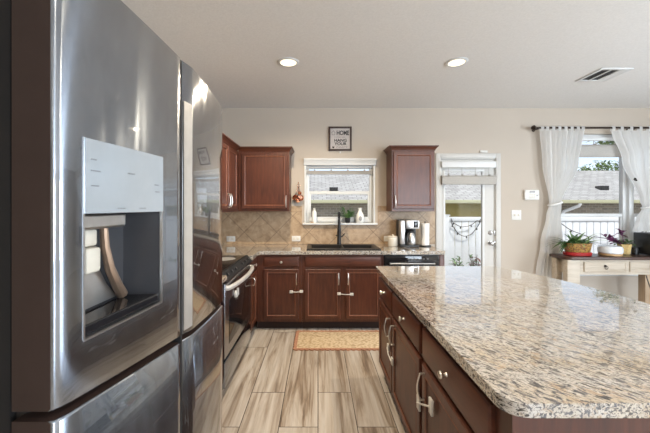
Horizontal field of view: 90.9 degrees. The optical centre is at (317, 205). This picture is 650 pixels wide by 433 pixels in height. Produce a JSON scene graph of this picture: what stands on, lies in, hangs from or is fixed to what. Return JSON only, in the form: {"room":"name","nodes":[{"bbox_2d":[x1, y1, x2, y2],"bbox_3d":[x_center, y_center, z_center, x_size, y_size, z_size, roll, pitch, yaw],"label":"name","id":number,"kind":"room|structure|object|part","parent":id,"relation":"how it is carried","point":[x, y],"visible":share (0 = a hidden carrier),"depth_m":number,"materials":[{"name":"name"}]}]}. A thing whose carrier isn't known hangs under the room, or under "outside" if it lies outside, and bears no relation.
{"room":"kitchen","nodes":[
{"label":"kitchen","id":0,"kind":"room"},
{"bbox_2d":[222,322,406,432],"bbox_3d":[2.085,1.490,0.045,7.130,0.120,8.790,0,0,0],"label":"floor","id":1,"kind":"structure","parent":0,"point":[273,387],"depth_m":2.45,"materials":[{"name":"brown wood"}]},
{"bbox_2d":[0,0,221,432],"bbox_3d":[-0.827,0.503,0.917,0.927,1.855,0.820,0,0,0],"label":"refrigerator","id":2,"kind":"object","parent":1,"relation":"on","point":[111,142],"visible":1,"depth_m":0.62,"materials":[{"name":"silver metal"}]},
{"bbox_3d":[-0.449,0.061,0.617,0.026,0.033,0.034,0,0,0],"label":"lever","id":3,"kind":"part","parent":2,"relation":"part of","materials":[{"name":"beige plastic"}]},
{"bbox_3d":[-0.446,0.105,0.619,0.028,0.050,0.042,0,0,0],"label":"lever","id":4,"kind":"part","parent":2,"relation":"part of","materials":[{"name":"beige plastic"}]},
{"bbox_3d":[-0.429,0.856,0.689,0.112,1.028,0.366,0,0,0],"label":"door","id":5,"kind":"part","parent":2,"relation":"part of","materials":[{"name":"silver metal"}]},
{"bbox_3d":[-0.465,0.145,0.650,0.005,0.121,0.169,0,0,0],"label":"splash plate","id":6,"kind":"part","parent":2,"relation":"part of","materials":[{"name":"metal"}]},
{"bbox_3d":[-0.395,0.058,0.668,0.006,0.356,0.231,0,0,6],"label":"dispenser trim","id":7,"kind":"part","parent":2,"relation":"part of","materials":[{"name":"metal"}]},
{"bbox_3d":[-0.393,-0.053,0.668,0.006,0.132,0.227,0,0,6],"label":"control panel","id":8,"kind":"part","parent":2,"relation":"part of","materials":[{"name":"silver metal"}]},
{"bbox_3d":[-0.368,0.027,0.907,0.002,0.638,0.038,0,0,12],"label":"handle","id":9,"kind":"part","parent":2,"relation":"part of","materials":[{"name":"metal"}]},
{"bbox_3d":[-0.425,0.871,1.105,0.120,0.998,0.443,0,0,0],"label":"door","id":10,"kind":"part","parent":2,"relation":"part of","materials":[{"name":"silver metal"}]},
{"bbox_3d":[-0.425,-0.006,1.105,0.120,0.799,0.443,0,0,0],"label":"door","id":11,"kind":"part","parent":2,"relation":"part of","materials":[{"name":"silver metal"}]},
{"bbox_2d":[219,286,222,383],"bbox_3d":[-0.988,0.944,1.880,0.654,0.772,0.960,0,0,0],"label":"base cabinet","id":12,"kind":"object","parent":1,"relation":"on","point":[222,286],"visible":0.06,"depth_m":2.33,"materials":[{"name":"brown wood"}]},
{"bbox_3d":[-0.703,1.010,1.885,0.022,0.570,0.910,0,0,0],"label":"door","id":13,"kind":"part","parent":12,"relation":"part of","materials":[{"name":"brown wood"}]},
{"bbox_2d":[222,275,226,283],"bbox_3d":[-0.994,0.533,1.876,0.648,0.042,0.992,0,0,0],"label":"countertop","id":14,"kind":"structure","parent":12,"relation":"on","point":[224,277],"depth_m":2.31,"materials":[{"name":"stone"}]},
{"bbox_2d":[221,255,253,389],"bbox_3d":[-0.961,0.967,2.836,0.699,0.926,0.916,0,0,0],"label":"range","id":15,"kind":"object","parent":1,"relation":"on","point":[238,269],"visible":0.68,"depth_m":2.71,"materials":[{"name":"silver metal"}]},
{"bbox_2d":[222,255,244,270],"bbox_3d":[-1.018,0.521,2.836,0.583,0.028,0.916,0,0,0],"label":"cooktop","id":16,"kind":"object","parent":15,"relation":"in","point":[229,262],"depth_m":2.93,"materials":[{"name":"black glass"}]},
{"bbox_3d":[-0.707,0.863,2.836,0.030,0.565,0.908,0,0,0],"label":"oven door","id":17,"kind":"part","parent":15,"relation":"part of","materials":[{"name":"silver metal"}]},
{"bbox_3d":[-0.708,1.270,2.836,0.028,0.190,0.908,0,0,0],"label":"drawer","id":18,"kind":"part","parent":15,"relation":"part of","materials":[{"name":"silver metal"}]},
{"bbox_2d":[234,288,238,297],"bbox_3d":[-0.673,0.720,2.660,0.030,0.080,0.060,0,0,0],"label":"lock","id":19,"kind":"object","parent":15,"relation":"attached to","point":[236,293],"visible":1,"depth_m":2.65,"materials":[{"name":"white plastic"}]},
{"bbox_3d":[-0.717,0.539,2.836,0.070,0.070,0.916,0,0,0],"label":"control panel","id":20,"kind":"part","parent":15,"relation":"part of","materials":[{"name":"black metal"}]},
{"bbox_3d":[-0.652,0.618,2.836,0.083,0.036,0.894,0,0,0],"label":"handle","id":21,"kind":"part","parent":15,"relation":"part of","materials":[{"name":"silver metal"}]},
{"bbox_2d":[249,258,256,330],"bbox_3d":[-0.985,0.994,3.520,0.660,0.872,0.440,0,0,0],"label":"base cabinet","id":22,"kind":"object","parent":1,"relation":"on","point":[253,318],"visible":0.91,"depth_m":3.48,"materials":[{"name":"brown wood"}]},
{"bbox_3d":[-0.704,0.636,3.473,0.020,0.117,0.295,0,0,0],"label":"drawer","id":23,"kind":"part","parent":22,"relation":"part of","materials":[{"name":"brown wood"}]},
{"bbox_2d":[256,255,301,327],"bbox_3d":[-0.451,0.994,3.950,0.527,0.872,0.660,0,0,0],"label":"base cabinet","id":24,"kind":"object","parent":1,"relation":"on","point":[277,275],"visible":1,"depth_m":3.67,"materials":[{"name":"brown wood"}]},
{"bbox_3d":[-0.423,0.636,3.670,0.398,0.117,0.020,0,0,0],"label":"drawer","id":25,"kind":"part","parent":24,"relation":"part of","materials":[{"name":"brown wood"}]},
{"bbox_3d":[-0.423,1.010,3.669,0.398,0.570,0.022,0,0,0],"label":"door","id":26,"kind":"part","parent":24,"relation":"part of","materials":[{"name":"brown wood"}]},
{"bbox_2d":[293,330,378,350],"bbox_3d":[0.275,1.423,3.405,1.054,0.011,0.494,0,0,0],"label":"rug","id":27,"kind":"object","parent":1,"relation":"on","point":[312,340],"visible":0.72,"depth_m":3.38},
{"bbox_2d":[302,255,382,327],"bbox_3d":[0.283,0.994,3.950,0.939,0.872,0.660,0,0,0],"label":"base cabinet","id":28,"kind":"object","parent":1,"relation":"on","point":[323,276],"depth_m":3.67,"materials":[{"name":"brown wood"}]},
{"bbox_3d":[0.053,1.010,3.669,0.410,0.570,0.022,0,0,0],"label":"door","id":29,"kind":"part","parent":28,"relation":"part of","materials":[{"name":"brown wood"}]},
{"bbox_2d":[222,244,444,259],"bbox_3d":[0.071,0.533,3.790,2.778,0.042,0.976,0,0,0],"label":"countertop","id":30,"kind":"structure","parent":28,"relation":"on","point":[252,250],"depth_m":3.68,"materials":[{"name":"stone"}]},
{"bbox_2d":[336,212,344,244],"bbox_3d":[0.265,0.285,4.086,0.114,0.426,0.214,0,0,22],"label":"faucet","id":31,"kind":"object","parent":30,"relation":"on","point":[338,235],"visible":0.99,"depth_m":4.14,"materials":[{"name":"black metal"}]},
{"bbox_2d":[306,244,380,249],"bbox_3d":[0.300,0.604,3.965,0.870,0.212,0.490,0,0,0],"label":"sink","id":32,"kind":"object","parent":30,"relation":"in","point":[309,246],"visible":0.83,"depth_m":4.09,"materials":[{"name":"black metal"}]},
{"bbox_2d":[311,245,341,247],"bbox_3d":[0.102,0.607,3.942,0.375,0.206,0.315,0,0,0],"label":"basin","id":33,"kind":"object","parent":32,"relation":"in","point":[312,246],"depth_m":4.10,"materials":[{"name":"black metal"}]},
{"bbox_2d":[342,245,373,247],"bbox_3d":[0.497,0.607,3.942,0.375,0.206,0.315,0,0,0],"label":"basin","id":34,"kind":"object","parent":32,"relation":"in","point":[343,246],"depth_m":4.10,"materials":[{"name":"black metal"}]},
{"bbox_2d":[388,234,397,246],"bbox_3d":[0.955,0.436,4.080,0.124,0.150,0.124,0,0,0],"label":"canister","id":35,"kind":"object","parent":30,"relation":"on","point":[392,240],"visible":1,"depth_m":4.03,"materials":[{"name":"beige ceramic"}]},
{"bbox_2d":[396,219,418,246],"bbox_3d":[1.137,0.344,4.063,0.235,0.335,0.254,0,0,0],"label":"coffee maker","id":36,"kind":"object","parent":30,"relation":"on","point":[405,228],"visible":0.98,"depth_m":3.98,"materials":[{"name":"silver plastic"}]},
{"bbox_2d":[419,221,430,246],"bbox_3d":[1.365,0.353,4.080,0.150,0.315,0.150,0,0,0],"label":"paper towel holder","id":37,"kind":"object","parent":30,"relation":"on","point":[424,226],"visible":1,"depth_m":4.04,"materials":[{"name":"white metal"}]},
{"bbox_3d":[0.285,0.636,3.670,0.874,0.117,0.020,0,0,0],"label":"false drawer","id":38,"kind":"part","parent":28,"relation":"part of","materials":[{"name":"brown wood"}]},
{"bbox_3d":[0.312,1.005,3.643,0.185,0.038,0.032,0,0,0],"label":"cabinet latch","id":39,"kind":"part","parent":28,"relation":"part of","materials":[{"name":"silver metal"}]},
{"bbox_3d":[0.521,1.010,3.669,0.402,0.570,0.022,0,0,0],"label":"door","id":40,"kind":"part","parent":28,"relation":"part of","materials":[{"name":"brown wood"}]},
{"bbox_2d":[383,255,438,265],"bbox_3d":[1.073,0.996,3.933,0.631,0.868,0.614,0,0,0],"label":"dishwasher","id":41,"kind":"object","parent":1,"relation":"on","point":[388,260],"visible":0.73,"depth_m":3.66,"materials":[{"name":"black plastic"}]},
{"bbox_3d":[1.073,1.002,3.676,0.625,0.635,0.028,0,0,0],"label":"door","id":42,"kind":"part","parent":41,"relation":"part of","materials":[{"name":"silver metal"}]},
{"bbox_3d":[1.075,0.655,3.643,0.528,0.018,0.034,0,0,0],"label":"handle","id":43,"kind":"part","parent":41,"relation":"part of","materials":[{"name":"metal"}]},
{"bbox_2d":[438,255,444,265],"bbox_3d":[1.422,0.994,3.975,0.060,0.872,0.610,0,0,0],"label":"cabinet end panel","id":44,"kind":"object","parent":1,"relation":"on","point":[441,257],"visible":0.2,"depth_m":3.67,"materials":[{"name":"brown wood"}]},
{"bbox_2d":[379,277,649,432],"bbox_3d":[0.860,0.994,1.791,0.780,0.872,1.838,0,0,0],"label":"kitchen island","id":45,"kind":"object","parent":1,"relation":"on","point":[423,367],"visible":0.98,"depth_m":1.40,"materials":[{"name":"brown wood"}]},
{"bbox_3d":[0.520,0.670,2.455,0.020,0.150,0.460,0,0,0],"label":"drawer","id":46,"kind":"part","parent":45,"relation":"part of","materials":[{"name":"brown wood"}]},
{"bbox_3d":[0.519,1.038,2.455,0.022,0.535,0.460,0,0,0],"label":"door","id":47,"kind":"part","parent":45,"relation":"part of","materials":[{"name":"brown wood"}]},
{"bbox_3d":[0.490,0.868,2.285,0.040,0.136,0.011,0,0,0],"label":"handle","id":48,"kind":"part","parent":45,"relation":"part of","materials":[{"name":"silver metal"}]},
{"bbox_2d":[386,343,393,365],"bbox_3d":[0.495,1.030,2.225,0.024,0.090,0.160,0,0,0],"label":"handle","id":49,"kind":"object","parent":45,"relation":"attached to","point":[388,345],"visible":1,"depth_m":2.20,"materials":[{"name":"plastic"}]},
{"bbox_3d":[0.490,0.868,2.145,0.040,0.136,0.011,0,0,0],"label":"handle","id":50,"kind":"part","parent":45,"relation":"part of","materials":[{"name":"silver metal"}]},
{"bbox_3d":[0.520,0.670,1.910,0.020,0.150,0.590,0,0,0],"label":"drawer","id":51,"kind":"part","parent":45,"relation":"part of","materials":[{"name":"brown wood"}]},
{"bbox_3d":[0.519,1.038,1.910,0.022,0.535,0.590,0,0,0],"label":"door","id":52,"kind":"part","parent":45,"relation":"part of","materials":[{"name":"brown wood"}]},
{"bbox_3d":[0.490,0.868,1.535,0.040,0.136,0.011,0,0,0],"label":"handle","id":53,"kind":"part","parent":45,"relation":"part of","materials":[{"name":"silver metal"}]},
{"bbox_2d":[416,394,433,416],"bbox_3d":[0.497,0.935,1.508,0.020,0.160,0.215,0,0,0],"label":"handle","id":54,"kind":"object","parent":45,"relation":"attached to","point":[430,405],"visible":0.85,"depth_m":1.43,"materials":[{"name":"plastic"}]},
{"bbox_3d":[0.493,0.670,1.270,0.033,0.032,0.032,0,0,0],"label":"knob","id":55,"kind":"part","parent":45,"relation":"part of","materials":[{"name":"silver metal"}]},
{"bbox_3d":[0.519,1.038,1.265,0.022,0.535,0.620,0,0,0],"label":"door","id":56,"kind":"part","parent":45,"relation":"part of","materials":[{"name":"brown wood"}]},
{"bbox_3d":[0.520,0.670,1.265,0.020,0.150,0.620,0,0,0],"label":"drawer","id":57,"kind":"part","parent":45,"relation":"part of","materials":[{"name":"brown wood"}]},
{"bbox_2d":[376,266,649,417],"bbox_3d":[1.119,0.534,1.788,1.253,0.039,1.907,0,0,0],"label":"island countertop","id":58,"kind":"structure","parent":45,"relation":"on","point":[537,346],"depth_m":1.27,"materials":[{"name":"stone"}]},
{"bbox_2d":[549,253,649,303],"bbox_3d":[3.938,1.020,3.970,1.925,0.820,0.300,0,0,0],"label":"desk","id":59,"kind":"object","parent":1,"relation":"on","point":[572,267],"visible":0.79,"depth_m":3.85,"materials":[{"name":"brown wood"}]},
{"bbox_3d":[3.030,1.040,4.060,0.080,0.781,0.080,0,0,0],"label":"leg","id":60,"kind":"part","parent":59,"relation":"part of","materials":[{"name":"beige wood"}]},
{"bbox_3d":[3.070,1.040,3.880,0.150,0.781,0.080,0,0,0],"label":"leg","id":61,"kind":"part","parent":59,"relation":"part of","materials":[{"name":"beige wood"}]},
{"bbox_2d":[547,231,607,255],"bbox_3d":[3.186,0.457,3.947,0.624,0.304,0.490,0,0,0],"label":"aloe","id":62,"kind":"object","parent":59,"relation":"on","point":[574,246],"visible":1,"depth_m":3.92,"materials":[{"name":"green plant"}]},
{"bbox_3d":[3.447,0.732,3.843,0.505,0.120,0.014,0,0,0],"label":"drawer","id":63,"kind":"part","parent":59,"relation":"part of","materials":[{"name":"beige wood"}]},
{"bbox_2d":[597,245,623,256],"bbox_3d":[3.605,0.548,3.950,0.244,0.122,0.244,0,0,0],"label":"diffuser","id":64,"kind":"object","parent":59,"relation":"on","point":[605,250],"visible":1,"depth_m":3.87,"materials":[{"name":"white ceramic"}]},
{"bbox_2d":[602,228,634,254],"bbox_3d":[3.780,0.446,4.066,0.466,0.326,0.210,0,0,0],"label":"potted plant","id":65,"kind":"object","parent":59,"relation":"on","point":[627,247],"visible":0.99,"depth_m":4.02,"materials":[{"name":"purple plant"}]},
{"bbox_3d":[3.879,0.545,4.050,0.141,0.128,0.144,0,0,0],"label":"pot","id":66,"kind":"part","parent":65,"relation":"part of","materials":[{"name":"yellow wicker"}]},
{"bbox_2d":[631,247,638,254],"bbox_3d":[3.997,0.567,4.034,0.082,0.085,0.088,0,0,0],"label":"mug","id":67,"kind":"object","parent":59,"relation":"on","point":[634,250],"visible":0.92,"depth_m":4.02,"materials":[{"name":"black ceramic"}]},
{"bbox_3d":[3.998,0.732,3.843,0.505,0.120,0.014,0,0,0],"label":"drawer","id":68,"kind":"part","parent":59,"relation":"part of","materials":[{"name":"beige wood"}]},
{"bbox_2d":[633,232,649,254],"bbox_3d":[4.223,0.471,3.990,0.355,0.275,0.239,0,0,0],"label":"box","id":69,"kind":"object","parent":59,"relation":"on","point":[641,239],"visible":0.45,"depth_m":3.99,"materials":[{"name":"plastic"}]},
{"bbox_3d":[4.030,1.040,3.925,0.120,0.781,0.090,0,0,0],"label":"leg","id":70,"kind":"part","parent":59,"relation":"part of","materials":[{"name":"beige wood"}]},
{"bbox_2d":[121,0,649,107],"bbox_3d":[2.085,-1.410,0.045,7.130,0.200,8.790,0,0,0],"label":"ceiling","id":71,"kind":"structure","parent":0,"point":[349,53],"depth_m":2.66,"materials":[{"name":"paint"}]},
{"bbox_2d":[277,57,298,66],"bbox_3d":[-0.270,-1.304,2.910,0.196,0.009,0.196,0,0,0],"label":"recessed light","id":72,"kind":"object","parent":71,"relation":"in","point":[285,61],"visible":1,"depth_m":2.90,"materials":[{"name":"white paint"}]},
{"bbox_2d":[445,57,467,66],"bbox_3d":[1.260,-1.304,2.910,0.196,0.009,0.196,0,0,0],"label":"recessed light","id":73,"kind":"object","parent":71,"relation":"in","point":[458,61],"visible":1,"depth_m":2.90,"materials":[{"name":"white paint"}]},
{"bbox_2d":[575,68,633,81],"bbox_3d":[2.845,-1.304,3.190,0.310,0.009,0.310,0,0,0],"label":"ceiling vent","id":74,"kind":"object","parent":71,"relation":"in","point":[603,74],"visible":1,"depth_m":3.18,"materials":[{"name":"white metal"}]},
{"bbox_2d":[222,108,649,299],"bbox_3d":[2.085,0.060,4.365,7.130,2.740,0.150,0,0,0],"label":"wall","id":75,"kind":"structure","parent":0,"point":[508,132],"depth_m":4.29,"materials":[{"name":"paint"}]},
{"bbox_2d":[238,146,293,210],"bbox_3d":[-0.650,-0.333,4.090,0.670,0.795,0.378,0,0,0],"label":"upper cabinet","id":76,"kind":"object","parent":75,"relation":"attached to","point":[264,172],"visible":0.98,"depth_m":3.95,"materials":[{"name":"brown wood"}]},
{"bbox_3d":[-0.650,-0.700,4.099,0.670,0.060,0.359,0,0,0],"label":"crown moulding","id":77,"kind":"part","parent":76,"relation":"part of","materials":[{"name":"brown wood"}]},
{"bbox_2d":[292,182,303,202],"bbox_3d":[-0.266,-0.182,4.243,0.154,0.276,0.087,0,0,0],"label":"cups","id":78,"kind":"object","parent":75,"relation":"attached to","point":[295,197],"visible":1,"depth_m":4.24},
{"bbox_2d":[222,206,434,243],"bbox_3d":[0.124,0.255,4.285,2.882,0.510,0.010,0,0,0],"label":"wall tile","id":79,"kind":"structure","parent":75,"relation":"attached to","point":[248,227],"depth_m":4.28,"materials":[{"name":"tile"}]},
{"bbox_2d":[227,236,234,241],"bbox_3d":[-1.164,0.439,4.276,0.116,0.072,0.008,0,0,0],"label":"wall outlet","id":80,"kind":"object","parent":79,"relation":"attached to","point":[229,238],"visible":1,"depth_m":4.27,"materials":[{"name":"white plastic"}]},
{"bbox_2d":[292,236,299,240],"bbox_3d":[-0.292,0.436,4.276,0.116,0.072,0.008,0,0,0],"label":"wall outlet","id":81,"kind":"object","parent":79,"relation":"attached to","point":[294,238],"visible":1,"depth_m":4.27,"materials":[{"name":"white plastic"}]},
{"bbox_2d":[303,158,377,224],"bbox_3d":[0.292,-0.191,4.317,0.995,0.882,0.175,0,0,0],"label":"window","id":82,"kind":"structure","parent":75,"relation":"in","point":[307,161],"depth_m":4.34,"materials":[{"name":"white paint"}]},
{"bbox_2d":[312,208,316,222],"bbox_3d":[-0.050,0.127,4.275,0.064,0.195,0.063,0,0,0],"label":"lotion bottle","id":83,"kind":"object","parent":82,"relation":"on","point":[314,214],"visible":0.98,"depth_m":4.25,"materials":[{"name":"white plastic"}]},
{"bbox_3d":[0.290,-0.011,4.372,0.820,0.382,0.037,0,0,0],"label":"sash","id":84,"kind":"part","parent":82,"relation":"part of","materials":[{"name":"white paint"}]},
{"bbox_2d":[306,166,372,173],"bbox_3d":[0.290,-0.485,4.314,0.894,0.114,0.052,0,0,0],"label":"window shade","id":85,"kind":"object","parent":82,"relation":"attached to","point":[314,167],"visible":1,"depth_m":4.30,"materials":[{"name":"white fabric"}]},
{"bbox_3d":[0.292,-0.589,4.264,0.965,0.087,0.049,0,0,0],"label":"head trim","id":86,"kind":"part","parent":82,"relation":"part of","materials":[{"name":"white paint"}]},
{"bbox_3d":[0.292,0.237,4.287,0.995,0.025,0.115,0,0,0],"label":"sill","id":87,"kind":"part","parent":82,"relation":"part of","materials":[{"name":"white paint"}]},
{"bbox_2d":[334,207,355,222],"bbox_3d":[0.358,0.117,4.264,0.300,0.214,0.202,0,0,0],"label":"potted plant","id":88,"kind":"object","parent":82,"relation":"on","point":[350,213],"visible":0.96,"depth_m":4.25,"materials":[{"name":"green plant"}]},
{"bbox_2d":[356,208,363,222],"bbox_3d":[0.560,0.124,4.268,0.108,0.200,0.112,0,0,0],"label":"vase","id":89,"kind":"object","parent":82,"relation":"on","point":[359,216],"visible":1,"depth_m":4.23,"materials":[{"name":"white ceramic"}]},
{"bbox_2d":[329,127,351,150],"bbox_3d":[0.296,-0.899,4.276,0.308,0.322,0.024,0,0,0],"label":"framed sign","id":90,"kind":"object","parent":75,"relation":"attached to","point":[340,138],"visible":1,"depth_m":4.27,"materials":[{"name":"white paper"}]},
{"bbox_2d":[383,145,438,210],"bbox_3d":[1.179,-0.340,4.090,0.608,0.810,0.378,0,0,0],"label":"upper cabinet","id":91,"kind":"object","parent":75,"relation":"attached to","point":[410,169],"visible":1,"depth_m":3.95,"materials":[{"name":"brown wood"}]},
{"bbox_3d":[1.179,-0.715,4.099,0.608,0.060,0.359,0,0,0],"label":"crown moulding","id":92,"kind":"part","parent":91,"relation":"part of","materials":[{"name":"brown wood"}]},
{"bbox_3d":[1.180,-0.318,3.949,0.500,0.705,0.022,0,0,0],"label":"door","id":93,"kind":"part","parent":91,"relation":"part of","materials":[{"name":"brown wood"}]},
{"bbox_2d":[436,153,500,266],"bbox_3d":[2.010,0.362,4.332,0.866,2.135,0.196,0,0,0],"label":"door","id":94,"kind":"structure","parent":75,"relation":"in","point":[490,194],"depth_m":4.29,"materials":[{"name":"paint"}]},
{"bbox_3d":[1.958,0.340,4.300,0.555,1.660,0.012,0,0,0],"label":"glass frame","id":95,"kind":"part","parent":94,"relation":"part of","materials":[{"name":"clear glass"}]},
{"bbox_2d":[441,161,496,184],"bbox_3d":[2.001,-0.438,4.241,0.718,0.305,0.059,0,0,0],"label":"window shade","id":96,"kind":"object","parent":94,"relation":"attached to","point":[448,179],"visible":1,"depth_m":4.24,"materials":[{"name":"white fabric"}]},
{"bbox_2d":[511,210,520,219],"bbox_3d":[2.656,0.120,4.279,0.132,0.133,0.019,0,0,0],"label":"light switch","id":97,"kind":"object","parent":75,"relation":"attached to","point":[515,214],"visible":1,"depth_m":4.28,"materials":[{"name":"white plastic"}]},
{"bbox_2d":[524,190,538,199],"bbox_3d":[2.849,-0.148,4.271,0.193,0.133,0.037,0,0,0],"label":"alarm keypad","id":98,"kind":"object","parent":75,"relation":"attached to","point":[528,194],"visible":1,"depth_m":4.25,"materials":[{"name":"white plastic"}]},
{"bbox_2d":[531,125,648,131],"bbox_3d":[4.087,-1.025,4.223,2.590,0.068,0.132,0,0,0],"label":"curtain rod","id":99,"kind":"object","parent":75,"relation":"attached to","point":[533,127],"visible":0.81,"depth_m":4.18,"materials":[{"name":"brown metal"}]},
{"bbox_2d":[536,126,584,279],"bbox_3d":[3.176,0.178,4.195,0.608,2.444,0.139,0,0,0],"label":"curtain","id":100,"kind":"object","parent":99,"relation":"hanging from","point":[560,148],"visible":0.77,"depth_m":4.19,"materials":[{"name":"white fabric"}]},
{"bbox_2d":[610,126,649,231],"bbox_3d":[4.522,-0.357,4.181,1.365,1.374,0.140,0,0,0],"label":"curtain","id":101,"kind":"object","parent":99,"relation":"hanging from","point":[633,146],"visible":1,"depth_m":4.18,"materials":[{"name":"white fabric"}]},
{"bbox_2d":[561,135,625,240],"bbox_3d":[3.712,-0.035,4.370,0.945,1.870,0.060,0,0,0],"label":"window","id":102,"kind":"structure","parent":75,"relation":"in","point":[622,174],"depth_m":4.35,"materials":[{"name":"white paint"}]},
{"bbox_3d":[3.712,0.476,4.367,0.845,0.747,0.037,0,0,0],"label":"sash","id":103,"kind":"part","parent":102,"relation":"part of","materials":[{"name":"white paint"}]},
{"bbox_2d":[579,137,620,156],"bbox_3d":[3.715,-0.792,4.302,0.830,0.265,0.066,0,0,0],"label":"window shade","id":104,"kind":"object","parent":102,"relation":"attached to","point":[594,150],"visible":0.42,"depth_m":4.29,"materials":[{"name":"white fabric"}]},
{"bbox_3d":[3.712,-0.035,4.370,0.945,1.870,0.060,0,0,0],"label":"frame","id":105,"kind":"part","parent":102,"relation":"part of","materials":[{"name":"white paint"}]},
{"bbox_2d":[580,275,637,275],"bbox_3d":[4.155,0.915,4.290,1.950,0.030,0.100,0,0,0],"label":"trim","id":106,"kind":"structure","parent":75,"relation":"attached to","point":[580,275],"depth_m":4.24,"materials":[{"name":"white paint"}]},
{"bbox_2d":[626,173,632,246],"bbox_3d":[4.210,-0.035,4.350,0.050,1.870,0.100,0,0,0],"label":"trim","id":107,"kind":"structure","parent":75,"relation":"attached to","point":[629,185],"depth_m":4.30,"materials":[{"name":"white paint"}]},
{"bbox_2d":[633,184,637,232],"bbox_3d":[4.652,-0.035,4.370,0.835,1.870,0.060,0,0,0],"label":"window","id":108,"kind":"structure","parent":75,"relation":"in","point":[634,215],"depth_m":4.34,"materials":[{"name":"white paint"}]},
{"bbox_3d":[4.652,-0.035,4.370,0.835,1.870,0.060,0,0,0],"label":"frame","id":109,"kind":"part","parent":108,"relation":"part of","materials":[{"name":"white paint"}]},
{"bbox_2d":[564,243,592,252],"bbox_3d":[3.225,0.513,3.980,0.334,0.112,0.234,0,0,0],"label":"planter","id":110,"kind":"object","parent":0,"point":[568,247],"depth_m":3.90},
{"label":"outside","id":111,"kind":"structure","parent":0,"visible":0},
{"bbox_2d":[468,246,475,265],"bbox_3d":[7.500,1.640,24.720,65.000,0.180,40.560,0,0,0],"label":"ground","id":112,"kind":"structure","parent":111,"point":[468,246],"depth_m":10.44,"materials":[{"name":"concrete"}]},
{"bbox_2d":[449,256,463,265],"bbox_3d":[2.828,1.288,6.564,0.327,0.526,0.281,0,0,0],"label":"shrub","id":113,"kind":"object","parent":112,"relation":"on","point":[459,258],"visible":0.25,"depth_m":6.56,"materials":[{"name":"green plant"}]},
{"bbox_2d":[466,254,480,265],"bbox_3d":[3.217,1.274,6.602,0.342,0.554,0.308,0,0,0],"label":"shrub","id":114,"kind":"object","parent":112,"relation":"on","point":[471,263],"visible":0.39,"depth_m":6.58,"materials":[{"name":"green plant"}]},
{"bbox_2d":[309,171,641,245],"bbox_3d":[7.000,-0.120,16.125,48.000,3.340,8.551,0,0,0],"label":"house","id":115,"kind":"structure","parent":112,"relation":"on","point":[588,192],"depth_m":12.45,"materials":[{"name":"stone"}]},
{"bbox_2d":[329,187,337,190],"bbox_3d":[0.630,-0.658,13.000,0.340,0.190,0.300,0,0,0],"label":"roof vent","id":116,"kind":"object","parent":115,"relation":"attached to","point":[330,188],"depth_m":12.85,"materials":[{"name":"black plastic"}]},
{"bbox_3d":[5.250,0.690,12.345,5.300,1.720,0.190,0,0,0],"label":"painted wall panel","id":117,"kind":"part","parent":115,"relation":"part of","materials":[{"name":"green paint"}]},
{"bbox_2d":[595,186,608,189],"bbox_3d":[11.700,-0.731,13.200,0.340,0.190,0.300,0,0,0],"label":"roof vent","id":118,"kind":"object","parent":115,"relation":"attached to","point":[596,187],"depth_m":13.05,"materials":[{"name":"black plastic"}]},
{"bbox_2d":[445,215,638,265],"bbox_3d":[7.117,0.870,7.030,8.785,1.360,0.150,0,0,0],"label":"vinyl fence","id":119,"kind":"object","parent":112,"relation":"on","point":[456,245],"visible":0.23,"depth_m":7.02,"materials":[{"name":"white plastic"}]},
{"bbox_3d":[2.800,0.870,7.030,0.150,1.360,0.150,0,0,0],"label":"fence post","id":120,"kind":"part","parent":119,"relation":"part of","materials":[{"name":"white plastic"}]},
{"bbox_2d":[451,219,480,237],"bbox_3d":[3.216,0.479,6.930,0.684,0.447,0.032,0,0,0],"label":"string lights","id":121,"kind":"object","parent":119,"relation":"hanging from","point":[451,219],"visible":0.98,"depth_m":6.92,"materials":[{"name":"black plastic"}]},
{"bbox_3d":[7.170,0.285,7.030,8.660,0.090,0.070,0,0,0],"label":"rail","id":122,"kind":"part","parent":119,"relation":"part of","materials":[{"name":"white plastic"}]},
{"bbox_2d":[561,223,646,240],"bbox_3d":[6.343,0.457,6.930,2.520,0.597,0.032,0,0,0],"label":"string lights","id":123,"kind":"object","parent":119,"relation":"hanging from","point":[561,223],"visible":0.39,"depth_m":6.92,"materials":[{"name":"black plastic"}]},
{"bbox_2d":[577,160,618,170],"bbox_3d":[18.912,-0.766,21.513,3.107,4.654,2.759,0,0,0],"label":"tree","id":124,"kind":"object","parent":112,"relation":"on","point":[598,165],"visible":0.24,"depth_m":21.07,"materials":[{"name":"green plant"}]},
{"bbox_2d":[588,141,615,144],"bbox_3d":[28.503,-3.141,26.904,10.562,9.393,6.318,0,0,3],"label":"tree","id":125,"kind":"object","parent":112,"relation":"on","point":[599,142],"visible":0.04,"depth_m":27.51,"materials":[{"name":"green plant"}]},
{"bbox_3d":[-1.405,0.060,0.045,0.150,2.740,8.490,0,0,0],"label":"wall","id":126,"kind":"structure","parent":0,"visible":0},
{"bbox_2d":[222,133,239,211],"bbox_3d":[-1.124,-0.333,3.629,0.388,0.795,1.298,0,0,0],"label":"upper cabinet","id":127,"kind":"object","parent":126,"relation":"attached to","point":[230,148],"visible":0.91,"depth_m":3.51,"materials":[{"name":"brown wood"}]},
{"bbox_3d":[-0.979,-0.310,3.237,0.022,0.690,0.435,0,0,0],"label":"door","id":128,"kind":"part","parent":127,"relation":"part of","materials":[{"name":"brown wood"}]},
{"bbox_3d":[-1.134,-0.700,3.447,0.368,0.060,0.935,0,0,0],"label":"crown moulding","id":129,"kind":"part","parent":127,"relation":"part of","materials":[{"name":"brown wood"}]},
{"bbox_3d":[-0.979,-0.310,3.667,0.022,0.690,0.385,0,0,0],"label":"door","id":130,"kind":"part","parent":127,"relation":"part of","materials":[{"name":"brown wood"}]}
]}

